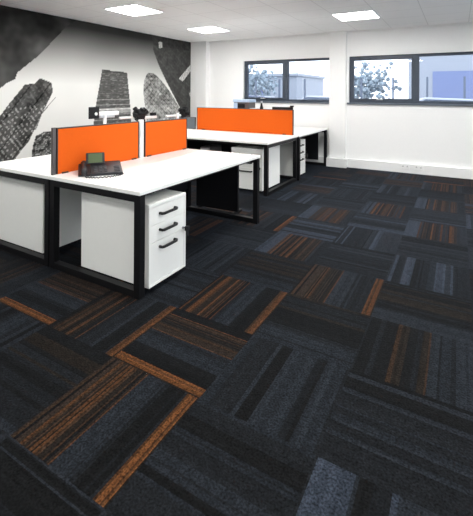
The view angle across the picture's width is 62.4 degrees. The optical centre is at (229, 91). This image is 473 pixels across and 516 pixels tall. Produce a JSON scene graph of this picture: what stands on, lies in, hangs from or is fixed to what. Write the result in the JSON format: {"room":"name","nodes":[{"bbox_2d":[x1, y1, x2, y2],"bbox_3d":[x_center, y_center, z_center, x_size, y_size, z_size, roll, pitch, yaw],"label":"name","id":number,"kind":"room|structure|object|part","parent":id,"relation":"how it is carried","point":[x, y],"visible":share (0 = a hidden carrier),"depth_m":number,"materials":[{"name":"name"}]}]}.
{"room":"open-plan office","nodes":[
{"label":"open-plan office","id":0,"kind":"room"},
{"bbox_2d":[190,41,208,125],"bbox_3d":[-0.702,0.131,9.191,0.440,2.610,0.140,0,0,30],"label":"pillar","id":1,"kind":"structure","parent":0,"point":[199,97],"depth_m":9.12,"materials":[{"name":"paint"}]},
{"bbox_2d":[0,164,472,515],"bbox_3d":[0.437,1.414,3.560,8.500,0.001,9.150,0,0,30],"label":"floor","id":2,"kind":"structure","parent":0,"point":[314,357],"depth_m":1.98,"materials":[{"name":"carpet"}]},
{"bbox_2d":[0,176,81,254],"bbox_3d":[-1.775,1.094,3.652,0.710,0.618,0.420,0,0,30],"label":"drawer pedestal","id":3,"kind":"object","parent":2,"relation":"on","point":[21,201],"visible":0.66,"depth_m":3.47,"materials":[{"name":"white metal"}]},
{"bbox_3d":[-1.756,0.796,3.643,0.670,0.022,0.420,0,0,30],"label":"panel","id":4,"kind":"part","parent":3,"relation":"part of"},
{"bbox_2d":[0,149,184,266],"bbox_3d":[-1.401,1.042,4.166,0.975,0.730,1.857,0,0,30],"label":"office desk","id":5,"kind":"object","parent":2,"relation":"on","point":[37,169],"visible":0.24,"depth_m":3.32,"materials":[{"name":"laminate"}]},
{"bbox_3d":[-1.856,1.375,3.391,0.857,0.048,0.053,0,0,30],"label":"floor rail","id":6,"kind":"part","parent":5,"relation":"part of","materials":[{"name":"black metal"}]},
{"bbox_3d":[-1.852,0.724,3.394,0.857,0.050,0.053,0,0,30],"label":"rail","id":7,"kind":"part","parent":5,"relation":"part of","materials":[{"name":"black metal"}]},
{"bbox_3d":[-1.461,1.051,3.163,0.053,0.702,0.053,0,0,30],"label":"leg","id":8,"kind":"part","parent":5,"relation":"part of","materials":[{"name":"black metal"}]},
{"bbox_2d":[51,128,55,174],"bbox_3d":[-1.429,0.546,3.167,0.024,0.512,0.030,0,0,30],"label":"end post","id":9,"kind":"object","parent":5,"relation":"attached to","point":[53,130],"visible":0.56,"depth_m":3.16,"materials":[{"name":"grey metal"}]},
{"bbox_2d":[56,121,138,173],"bbox_3d":[-1.174,0.486,3.589,0.045,0.378,0.950,0,0,30],"label":"screen","id":10,"kind":"object","parent":5,"relation":"on","point":[118,141],"visible":0.98,"depth_m":3.52,"materials":[{"name":"orange fabric"}]},
{"bbox_2d":[88,107,118,123],"bbox_3d":[-1.205,0.409,3.761,0.100,0.534,0.385,0,0,30],"label":"monitor arm","id":11,"kind":"object","parent":5,"relation":"on","point":[94,113],"visible":0.74,"depth_m":3.72,"materials":[{"name":"silver metal"}]},
{"bbox_3d":[-1.265,0.196,3.639,0.020,0.110,0.110,0,0,30],"label":"mounting plate","id":12,"kind":"part","parent":11,"relation":"part of","materials":[{"name":"black plastic"}]},
{"bbox_3d":[-1.208,0.211,3.791,0.025,0.042,0.340,0,0,30],"label":"arm","id":13,"kind":"part","parent":11,"relation":"part of","materials":[{"name":"white plastic"}]},
{"bbox_2d":[119,107,156,121],"bbox_3d":[-0.963,0.417,4.185,0.135,0.524,0.560,0,0,30],"label":"monitor arm","id":14,"kind":"object","parent":5,"relation":"on","point":[138,114],"visible":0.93,"depth_m":4.15,"materials":[{"name":"silver metal"}]},
{"bbox_3d":[-1.046,0.266,4.066,0.025,0.025,0.270,0,0,30],"label":"arm","id":15,"kind":"part","parent":14,"relation":"part of","materials":[{"name":"white plastic"}]},
{"bbox_3d":[-0.905,0.281,4.308,0.025,0.030,0.290,0,0,30],"label":"arm","id":16,"kind":"part","parent":14,"relation":"part of","materials":[{"name":"white plastic"}]},
{"bbox_2d":[138,119,143,157],"bbox_3d":[-0.917,0.483,4.039,0.036,0.392,0.048,0,0,30],"label":"post","id":17,"kind":"object","parent":5,"relation":"on","point":[141,122],"visible":0.91,"depth_m":4.02,"materials":[{"name":"white plastic"}]},
{"bbox_2d":[144,118,186,156],"bbox_3d":[-0.706,0.498,4.390,0.045,0.368,0.735,0,0,30],"label":"screen","id":18,"kind":"object","parent":5,"relation":"on","point":[160,136],"visible":0.88,"depth_m":4.34,"materials":[{"name":"orange fabric"}]},
{"bbox_2d":[165,107,189,118],"bbox_3d":[-0.622,0.432,4.734,0.138,0.503,0.392,0,0,30],"label":"monitor arm","id":19,"kind":"object","parent":5,"relation":"on","point":[184,112],"visible":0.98,"depth_m":4.80,"materials":[{"name":"silver metal"}]},
{"bbox_2d":[81,189,189,289],"bbox_3d":[-0.728,1.096,3.045,0.755,0.618,0.420,0,0,30],"label":"drawer pedestal","id":20,"kind":"object","parent":2,"relation":"on","point":[107,223],"visible":0.91,"depth_m":2.88,"materials":[{"name":"white metal"}]},
{"bbox_3d":[-0.750,0.798,3.061,0.700,0.022,0.420,0,0,30],"label":"panel","id":21,"kind":"part","parent":20,"relation":"part of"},
{"bbox_3d":[-0.581,1.204,2.958,0.297,0.281,0.380,0,0,30],"label":"drawer","id":22,"kind":"part","parent":20,"relation":"part of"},
{"bbox_3d":[-0.580,1.002,2.959,0.297,0.118,0.380,0,0,30],"label":"drawer","id":23,"kind":"part","parent":20,"relation":"part of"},
{"bbox_3d":[-0.580,0.876,2.960,0.297,0.128,0.380,0,0,30],"label":"drawer","id":24,"kind":"part","parent":20,"relation":"part of","materials":[{"name":"white metal"}]},
{"bbox_3d":[-0.442,1.109,2.861,0.046,0.021,0.189,0,0,30],"label":"handle","id":25,"kind":"part","parent":20,"relation":"part of","materials":[{"name":"black plastic"}]},
{"bbox_3d":[-0.441,0.988,2.862,0.046,0.021,0.189,0,0,30],"label":"handle","id":26,"kind":"part","parent":20,"relation":"part of","materials":[{"name":"black plastic"}]},
{"bbox_3d":[-0.441,0.870,2.862,0.046,0.021,0.189,0,0,30],"label":"handle","id":27,"kind":"part","parent":20,"relation":"part of","materials":[{"name":"black plastic"}]},
{"bbox_2d":[49,149,259,299],"bbox_3d":[-0.556,1.044,3.671,0.975,0.730,1.857,0,0,30],"label":"office desk","id":28,"kind":"object","parent":2,"relation":"on","point":[175,170],"visible":0.98,"depth_m":3.10,"materials":[{"name":"laminate"}]},
{"bbox_3d":[-1.402,1.051,3.128,0.053,0.702,0.053,0,0,30],"label":"leg","id":29,"kind":"part","parent":28,"relation":"part of","materials":[{"name":"black metal"}]},
{"bbox_3d":[-1.008,0.726,2.899,0.857,0.050,0.053,0,0,30],"label":"rail","id":30,"kind":"part","parent":28,"relation":"part of","materials":[{"name":"black metal"}]},
{"bbox_3d":[-1.011,1.377,2.896,0.857,0.048,0.053,0,0,30],"label":"floor rail","id":31,"kind":"part","parent":28,"relation":"part of","materials":[{"name":"black metal"}]},
{"bbox_2d":[78,152,123,178],"bbox_3d":[-1.059,0.599,3.212,0.348,0.150,0.394,0,0,-21],"label":"desk phone","id":32,"kind":"object","parent":28,"relation":"on","point":[95,164],"visible":1,"depth_m":3.25,"materials":[{"name":"black plastic"}]},
{"bbox_3d":[-0.990,0.656,3.090,0.311,0.032,0.114,0,0,-27],"label":"cord","id":33,"kind":"part","parent":32,"relation":"part of","materials":[{"name":"black plastic"}]},
{"bbox_3d":[-0.617,1.053,2.668,0.053,0.702,0.053,0,0,30],"label":"leg","id":34,"kind":"part","parent":28,"relation":"part of","materials":[{"name":"black metal"}]},
{"bbox_3d":[-0.789,0.943,4.055,0.015,0.375,1.170,0,0,30],"label":"modesty panel","id":35,"kind":"part","parent":28,"relation":"part of","materials":[{"name":"black metal"}]},
{"bbox_3d":[-0.496,1.064,4.674,0.053,0.702,0.053,0,0,30],"label":"leg","id":36,"kind":"part","parent":28,"relation":"part of","materials":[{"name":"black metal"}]},
{"bbox_3d":[-0.105,1.389,4.442,0.857,0.048,0.053,0,0,30],"label":"floor rail","id":37,"kind":"part","parent":28,"relation":"part of","materials":[{"name":"black metal"}]},
{"bbox_3d":[0.289,1.065,4.214,0.053,0.702,0.053,0,0,30],"label":"leg","id":38,"kind":"part","parent":28,"relation":"part of","materials":[{"name":"black metal"}]},
{"bbox_2d":[200,144,220,151],"bbox_3d":[-0.310,1.165,6.538,0.180,0.520,0.408,0,0,27],"label":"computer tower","id":39,"kind":"object","parent":2,"relation":"on","point":[213,147],"visible":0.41,"depth_m":6.46,"materials":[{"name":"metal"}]},
{"bbox_2d":[195,166,241,213],"bbox_3d":[-0.146,1.086,4.651,0.560,0.659,0.260,0,0,27],"label":"panel","id":40,"kind":"object","parent":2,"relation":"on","point":[220,190],"visible":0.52,"depth_m":4.61,"materials":[{"name":"black fabric"}]},
{"bbox_2d":[187,129,297,195],"bbox_3d":[-0.255,1.060,6.416,2.460,0.730,1.155,0,0,30],"label":"office desk","id":41,"kind":"object","parent":2,"relation":"on","point":[196,138],"visible":0.47,"depth_m":5.97,"materials":[{"name":"laminate"}]},
{"bbox_2d":[184,117,195,128],"bbox_3d":[-0.783,0.584,7.371,0.346,0.224,0.045,0,0,30],"label":"screen","id":42,"kind":"object","parent":41,"relation":"on","point":[191,121],"visible":0.59,"depth_m":7.32,"materials":[{"name":"grey fabric"}]},
{"bbox_3d":[-0.253,0.960,6.978,1.648,0.375,0.015,0,0,30],"label":"modesty panel","id":43,"kind":"part","parent":41,"relation":"part of","materials":[{"name":"black fabric"}]},
{"bbox_2d":[197,107,293,134],"bbox_3d":[0.215,0.493,6.787,1.894,0.410,0.045,0,0,30],"label":"screen","id":44,"kind":"object","parent":41,"relation":"on","point":[267,121],"visible":1,"depth_m":6.72,"materials":[{"name":"orange fabric"}]},
{"bbox_3d":[0.503,1.072,5.340,0.053,0.702,0.053,0,0,30],"label":"leg","id":45,"kind":"part","parent":41,"relation":"part of","materials":[{"name":"black metal"}]},
{"bbox_3d":[0.780,0.750,5.812,0.053,0.050,1.037,0,0,30],"label":"rail","id":46,"kind":"part","parent":41,"relation":"part of","materials":[{"name":"black metal"}]},
{"bbox_3d":[0.777,1.401,5.809,0.053,0.048,1.037,0,0,30],"label":"floor rail","id":47,"kind":"part","parent":41,"relation":"part of","materials":[{"name":"black metal"}]},
{"bbox_3d":[1.054,1.079,6.281,0.053,0.702,0.053,0,0,30],"label":"leg","id":48,"kind":"part","parent":41,"relation":"part of","materials":[{"name":"black metal"}]},
{"bbox_2d":[231,145,279,192],"bbox_3d":[0.384,1.116,5.804,0.500,0.618,0.675,0,0,30],"label":"drawer pedestal","id":49,"kind":"object","parent":2,"relation":"on","point":[245,170],"visible":0.56,"depth_m":5.60,"materials":[{"name":"white metal"}]},
{"bbox_3d":[0.319,0.894,5.692,0.460,0.128,0.297,0,0,30],"label":"drawer","id":50,"kind":"part","parent":49,"relation":"part of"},
{"bbox_3d":[0.317,1.222,5.690,0.460,0.281,0.297,0,0,30],"label":"drawer","id":51,"kind":"part","parent":49,"relation":"part of","materials":[{"name":"white metal"}]},
{"bbox_3d":[0.318,1.020,5.691,0.460,0.118,0.297,0,0,30],"label":"drawer","id":52,"kind":"part","parent":49,"relation":"part of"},
{"bbox_3d":[0.399,0.818,5.829,0.500,0.022,0.620,0,0,30],"label":"panel","id":53,"kind":"part","parent":49,"relation":"part of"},
{"bbox_2d":[280,139,307,175],"bbox_3d":[0.952,1.123,6.720,0.695,0.618,0.430,0,0,30],"label":"drawer pedestal","id":54,"kind":"object","parent":2,"relation":"on","point":[286,150],"visible":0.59,"depth_m":6.49,"materials":[{"name":"white metal"}]},
{"bbox_3d":[1.073,1.231,6.648,0.297,0.281,0.390,0,0,30],"label":"drawer","id":55,"kind":"part","parent":54,"relation":"part of","materials":[{"name":"white metal"}]},
{"bbox_3d":[1.075,0.902,6.650,0.297,0.128,0.390,0,0,30],"label":"drawer","id":56,"kind":"part","parent":54,"relation":"part of","materials":[{"name":"white metal"}]},
{"bbox_2d":[280,127,327,180],"bbox_3d":[1.062,1.070,7.229,1.070,0.730,1.570,0,0,30],"label":"office desk","id":57,"kind":"object","parent":2,"relation":"on","point":[310,134],"visible":0.42,"depth_m":7.60,"materials":[{"name":"laminate"}]},
{"bbox_2d":[272,106,293,109],"bbox_3d":[0.981,0.477,7.206,0.410,0.455,0.180,0,0,27],"label":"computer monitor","id":58,"kind":"object","parent":57,"relation":"on","point":[290,107],"visible":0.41,"depth_m":7.18,"materials":[{"name":"black plastic"}]},
{"bbox_3d":[0.680,1.404,6.578,0.952,0.048,0.053,0,0,30],"label":"floor rail","id":59,"kind":"part","parent":57,"relation":"part of","materials":[{"name":"black metal"}]},
{"bbox_3d":[1.115,1.080,6.326,0.053,0.702,0.053,0,0,30],"label":"leg","id":60,"kind":"part","parent":57,"relation":"part of","materials":[{"name":"black metal"}]},
{"bbox_3d":[1.395,1.059,7.843,0.795,0.542,0.015,0,0,30],"label":"panel","id":61,"kind":"part","parent":57,"relation":"part of","materials":[{"name":"black metal"}]},
{"bbox_3d":[1.441,1.414,7.877,0.952,0.048,0.053,0,0,30],"label":"floor rail","id":62,"kind":"part","parent":57,"relation":"part of","materials":[{"name":"black metal"}]},
{"bbox_3d":[1.876,1.090,7.625,0.053,0.702,0.053,0,0,30],"label":"leg","id":63,"kind":"part","parent":57,"relation":"part of","materials":[{"name":"black metal"}]},
{"bbox_3d":[-0.047,1.068,7.804,1.415,0.730,1.440,0,0,30],"label":"office desk","id":64,"kind":"object","parent":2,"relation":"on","visible":0},
{"bbox_2d":[233,99,255,108],"bbox_3d":[0.297,0.426,7.732,0.360,0.555,0.305,0,0,30],"label":"printer","id":65,"kind":"object","parent":64,"relation":"on","point":[238,103],"visible":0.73,"depth_m":7.62,"materials":[{"name":"white plastic"}]},
{"bbox_3d":[0.300,0.176,7.735,0.360,0.055,0.300,0,0,30],"label":"lid","id":66,"kind":"part","parent":65,"relation":"part of","materials":[{"name":"white plastic"}]},
{"bbox_2d":[0,0,472,41],"bbox_3d":[0.503,-1.256,3.467,8.700,0.120,9.320,0,0,30],"label":"ceiling","id":67,"kind":"structure","parent":0,"point":[245,19],"depth_m":5.99,"materials":[{"name":"tile"}]},
{"bbox_2d":[104,4,163,15],"bbox_3d":[-1.385,-1.187,5.684,0.600,0.013,0.600,0,0,30],"label":"recessed light","id":68,"kind":"object","parent":67,"relation":"in","point":[130,9],"visible":1,"depth_m":5.67,"materials":[{"name":"white plastic"}]},
{"bbox_2d":[186,26,229,32],"bbox_3d":[-0.395,-1.174,7.376,0.600,0.013,0.600,0,0,30],"label":"recessed light","id":69,"kind":"object","parent":67,"relation":"in","point":[208,29],"visible":1,"depth_m":7.33,"materials":[{"name":"white plastic"}]},
{"bbox_2d":[332,10,379,20],"bbox_3d":[1.953,-1.169,6.001,0.600,0.013,0.600,0,0,30],"label":"recessed light","id":70,"kind":"object","parent":67,"relation":"in","point":[368,14],"visible":1,"depth_m":5.96,"materials":[{"name":"white plastic"}]},
{"bbox_2d":[329,31,346,158],"bbox_3d":[2.104,0.137,7.577,0.315,2.610,0.090,0,0,30],"label":"wall pillar","id":71,"kind":"structure","parent":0,"point":[337,40],"depth_m":7.53,"materials":[{"name":"paint"}]},
{"bbox_2d":[209,24,472,168],"bbox_3d":[2.788,0.140,7.373,8.300,2.610,0.250,0,0,30],"label":"wall","id":72,"kind":"structure","parent":0,"point":[412,134],"depth_m":7.23,"materials":[{"name":"paint"}]},
{"bbox_2d":[244,58,328,103],"bbox_3d":[1.247,-0.225,8.174,2.190,0.918,0.140,0,0,30],"label":"window","id":73,"kind":"structure","parent":72,"relation":"in","point":[285,92],"depth_m":8.23,"materials":[{"name":"grey metal"}]},
{"bbox_3d":[0.370,-0.241,8.734,0.050,0.790,0.060,0,0,30],"label":"frame","id":74,"kind":"part","parent":73,"relation":"part of","materials":[{"name":"black metal"}]},
{"bbox_3d":[0.776,-0.240,8.483,0.905,0.790,0.062,0,0,30],"label":"opening sash","id":75,"kind":"part","parent":73,"relation":"part of","materials":[{"name":"clear glass"}]},
{"bbox_3d":[1.270,-0.659,8.211,2.130,0.050,0.060,0,0,30],"label":"frame","id":76,"kind":"part","parent":73,"relation":"part of","materials":[{"name":"metal"}]},
{"bbox_3d":[1.230,0.219,8.146,2.190,0.030,0.080,0,0,30],"label":"sill","id":77,"kind":"part","parent":73,"relation":"part of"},
{"bbox_3d":[1.265,0.181,8.207,2.130,0.050,0.060,0,0,30],"label":"frame","id":78,"kind":"part","parent":73,"relation":"part of","materials":[{"name":"black metal"}]},
{"bbox_2d":[209,22,472,42],"bbox_3d":[2.724,-1.149,7.259,8.300,0.035,0.030,0,0,30],"label":"trim","id":79,"kind":"structure","parent":72,"relation":"attached to","point":[464,23],"depth_m":7.38,"materials":[{"name":"white paint"}]},
{"bbox_2d":[305,156,472,179],"bbox_3d":[2.668,1.359,7.173,8.300,0.168,0.200,0,0,30],"label":"baseboard","id":80,"kind":"structure","parent":72,"relation":"attached to","point":[454,172],"depth_m":7.05,"materials":[{"name":"white paint"}]},
{"bbox_2d":[401,164,409,169],"bbox_3d":[3.125,1.339,6.944,0.146,0.086,0.014,0,0,30],"label":"wall socket","id":81,"kind":"object","parent":72,"relation":"attached to","point":[405,167],"visible":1,"depth_m":6.94,"materials":[{"name":"white plastic"}]},
{"bbox_2d":[347,51,472,105],"bbox_3d":[3.553,-0.220,6.824,2.925,0.918,0.140,0,0,30],"label":"window","id":82,"kind":"structure","parent":72,"relation":"in","point":[415,62],"depth_m":7.00,"materials":[{"name":"grey metal"}]},
{"bbox_3d":[2.359,-0.237,7.569,0.050,0.790,0.060,0,0,30],"label":"frame","id":83,"kind":"part","parent":82,"relation":"part of","materials":[{"name":"black metal"}]},
{"bbox_3d":[2.841,-0.236,7.274,1.080,0.790,0.062,0,0,30],"label":"opening sash","id":84,"kind":"part","parent":82,"relation":"part of","materials":[{"name":"clear glass"}]},
{"bbox_3d":[3.536,0.223,6.796,2.925,0.030,0.080,0,0,30],"label":"sill","id":85,"kind":"part","parent":82,"relation":"part of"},
{"bbox_3d":[3.571,0.186,6.856,2.865,0.050,0.060,0,0,30],"label":"frame","id":86,"kind":"part","parent":82,"relation":"part of","materials":[{"name":"metal"}]},
{"bbox_3d":[3.576,-0.654,6.860,2.865,0.050,0.060,0,0,30],"label":"frame","id":87,"kind":"part","parent":82,"relation":"part of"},
{"bbox_2d":[414,166,422,170],"bbox_3d":[3.315,1.339,6.833,0.146,0.086,0.014,0,0,30],"label":"wall socket","id":88,"kind":"object","parent":72,"relation":"attached to","point":[416,168],"visible":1,"depth_m":6.83,"materials":[{"name":"white plastic"}]},
{"bbox_3d":[-3.171,0.101,5.608,0.200,2.610,9.320,0,0,30],"label":"wall","id":89,"kind":"structure","parent":0,"visible":0},
{"bbox_2d":[0,5,190,161],"bbox_3d":[-2.752,0.056,6.121,0.004,2.509,7.230,0,0,30],"label":"wall mural","id":90,"kind":"object","parent":89,"relation":"attached to","point":[53,69],"visible":0.7,"depth_m":6.41},
{"label":"outside","id":91,"kind":"structure","parent":0,"visible":0},
{"bbox_3d":[14.015,1.849,31.994,85.000,0.150,53.550,0,0,30],"label":"ground","id":92,"kind":"structure","parent":91,"visible":0},
{"bbox_2d":[255,80,256,96],"bbox_3d":[1.378,0.504,20.601,0.080,2.300,0.080,0,0,30],"label":"fence post","id":93,"kind":"object","parent":92,"relation":"on","point":[255,80],"visible":0.36,"depth_m":20.58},
{"bbox_2d":[249,95,274,97],"bbox_3d":[2.453,0.970,28.080,4.289,1.443,1.840,0,0,30],"label":"parked car","id":94,"kind":"object","parent":92,"relation":"on","point":[249,95],"visible":0.09,"depth_m":27.72,"materials":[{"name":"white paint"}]},
{"bbox_2d":[249,65,282,95],"bbox_3d":[2.700,-0.474,34.998,4.984,4.420,4.635,0,0,-33],"label":"tree","id":95,"kind":"object","parent":92,"relation":"on","point":[262,84],"visible":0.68,"depth_m":34.28,"materials":[{"name":"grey plant"}]},
{"bbox_2d":[278,79,279,97],"bbox_3d":[2.543,0.506,19.919,0.080,2.300,0.080,0,0,30],"label":"fence post","id":96,"kind":"object","parent":92,"relation":"on","point":[278,79],"visible":0.36,"depth_m":19.89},
{"bbox_2d":[249,73,324,98],"bbox_3d":[2.259,-0.133,52.480,18.400,3.900,10.500,0,0,30],"label":"industrial building","id":97,"kind":"structure","parent":92,"relation":"on","point":[314,84],"depth_m":45.03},
{"bbox_2d":[304,79,305,99],"bbox_3d":[3.708,0.508,19.237,0.080,2.300,0.080,0,0,30],"label":"fence post","id":98,"kind":"object","parent":92,"relation":"on","point":[304,79],"visible":0.36,"depth_m":19.21,"materials":[{"name":"grey metal"}]},
{"bbox_2d":[302,96,328,99],"bbox_3d":[6.016,0.966,23.676,4.289,1.443,1.840,0,0,25],"label":"parked car","id":99,"kind":"object","parent":92,"relation":"on","point":[307,97],"visible":0.06,"depth_m":23.14,"materials":[{"name":"white paint"}]},
{"bbox_2d":[360,78,361,97],"bbox_3d":[6.038,0.513,17.873,0.080,2.300,0.080,0,0,30],"label":"fence post","id":100,"kind":"object","parent":92,"relation":"on","point":[360,78],"visible":0.36,"depth_m":17.85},
{"bbox_2d":[354,61,401,98],"bbox_3d":[8.899,-0.433,25.430,4.245,4.304,4.324,0,0,30],"label":"tree","id":101,"kind":"object","parent":92,"relation":"on","point":[370,85],"visible":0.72,"depth_m":24.79,"materials":[{"name":"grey plant"}]},
{"bbox_2d":[392,77,393,98],"bbox_3d":[7.203,0.516,17.191,0.080,2.300,0.080,0,0,30],"label":"fence post","id":102,"kind":"object","parent":92,"relation":"on","point":[393,77],"visible":0.36,"depth_m":17.15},
{"bbox_2d":[426,77,427,96],"bbox_3d":[8.368,0.518,16.508,0.080,2.300,0.080,0,0,30],"label":"fence post","id":103,"kind":"object","parent":92,"relation":"on","point":[426,77],"visible":0.36,"depth_m":16.48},
{"bbox_2d":[408,55,472,98],"bbox_3d":[23.087,-0.982,21.750,23.400,5.500,10.500,0,0,30],"label":"industrial building","id":104,"kind":"structure","parent":92,"relation":"on","point":[445,74],"depth_m":22.27,"materials":[{"name":"metal"}]},
{"bbox_3d":[12.666,0.267,22.065,2.100,2.900,0.050,0,0,30],"label":"shutter door","id":105,"kind":"part","parent":104,"relation":"part of","materials":[{"name":"blue metal"}]},
{"bbox_2d":[419,97,472,101],"bbox_3d":[8.600,0.933,14.631,4.289,1.443,1.840,0,0,25],"label":"parked car","id":106,"kind":"object","parent":92,"relation":"on","point":[422,98],"visible":0.16,"depth_m":14.13,"materials":[{"name":"white paint"}]},
{"bbox_2d":[463,76,465,98],"bbox_3d":[9.533,0.520,15.826,0.080,2.300,0.080,0,0,30],"label":"fence post","id":107,"kind":"object","parent":92,"relation":"on","point":[464,77],"visible":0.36,"depth_m":15.80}
]}

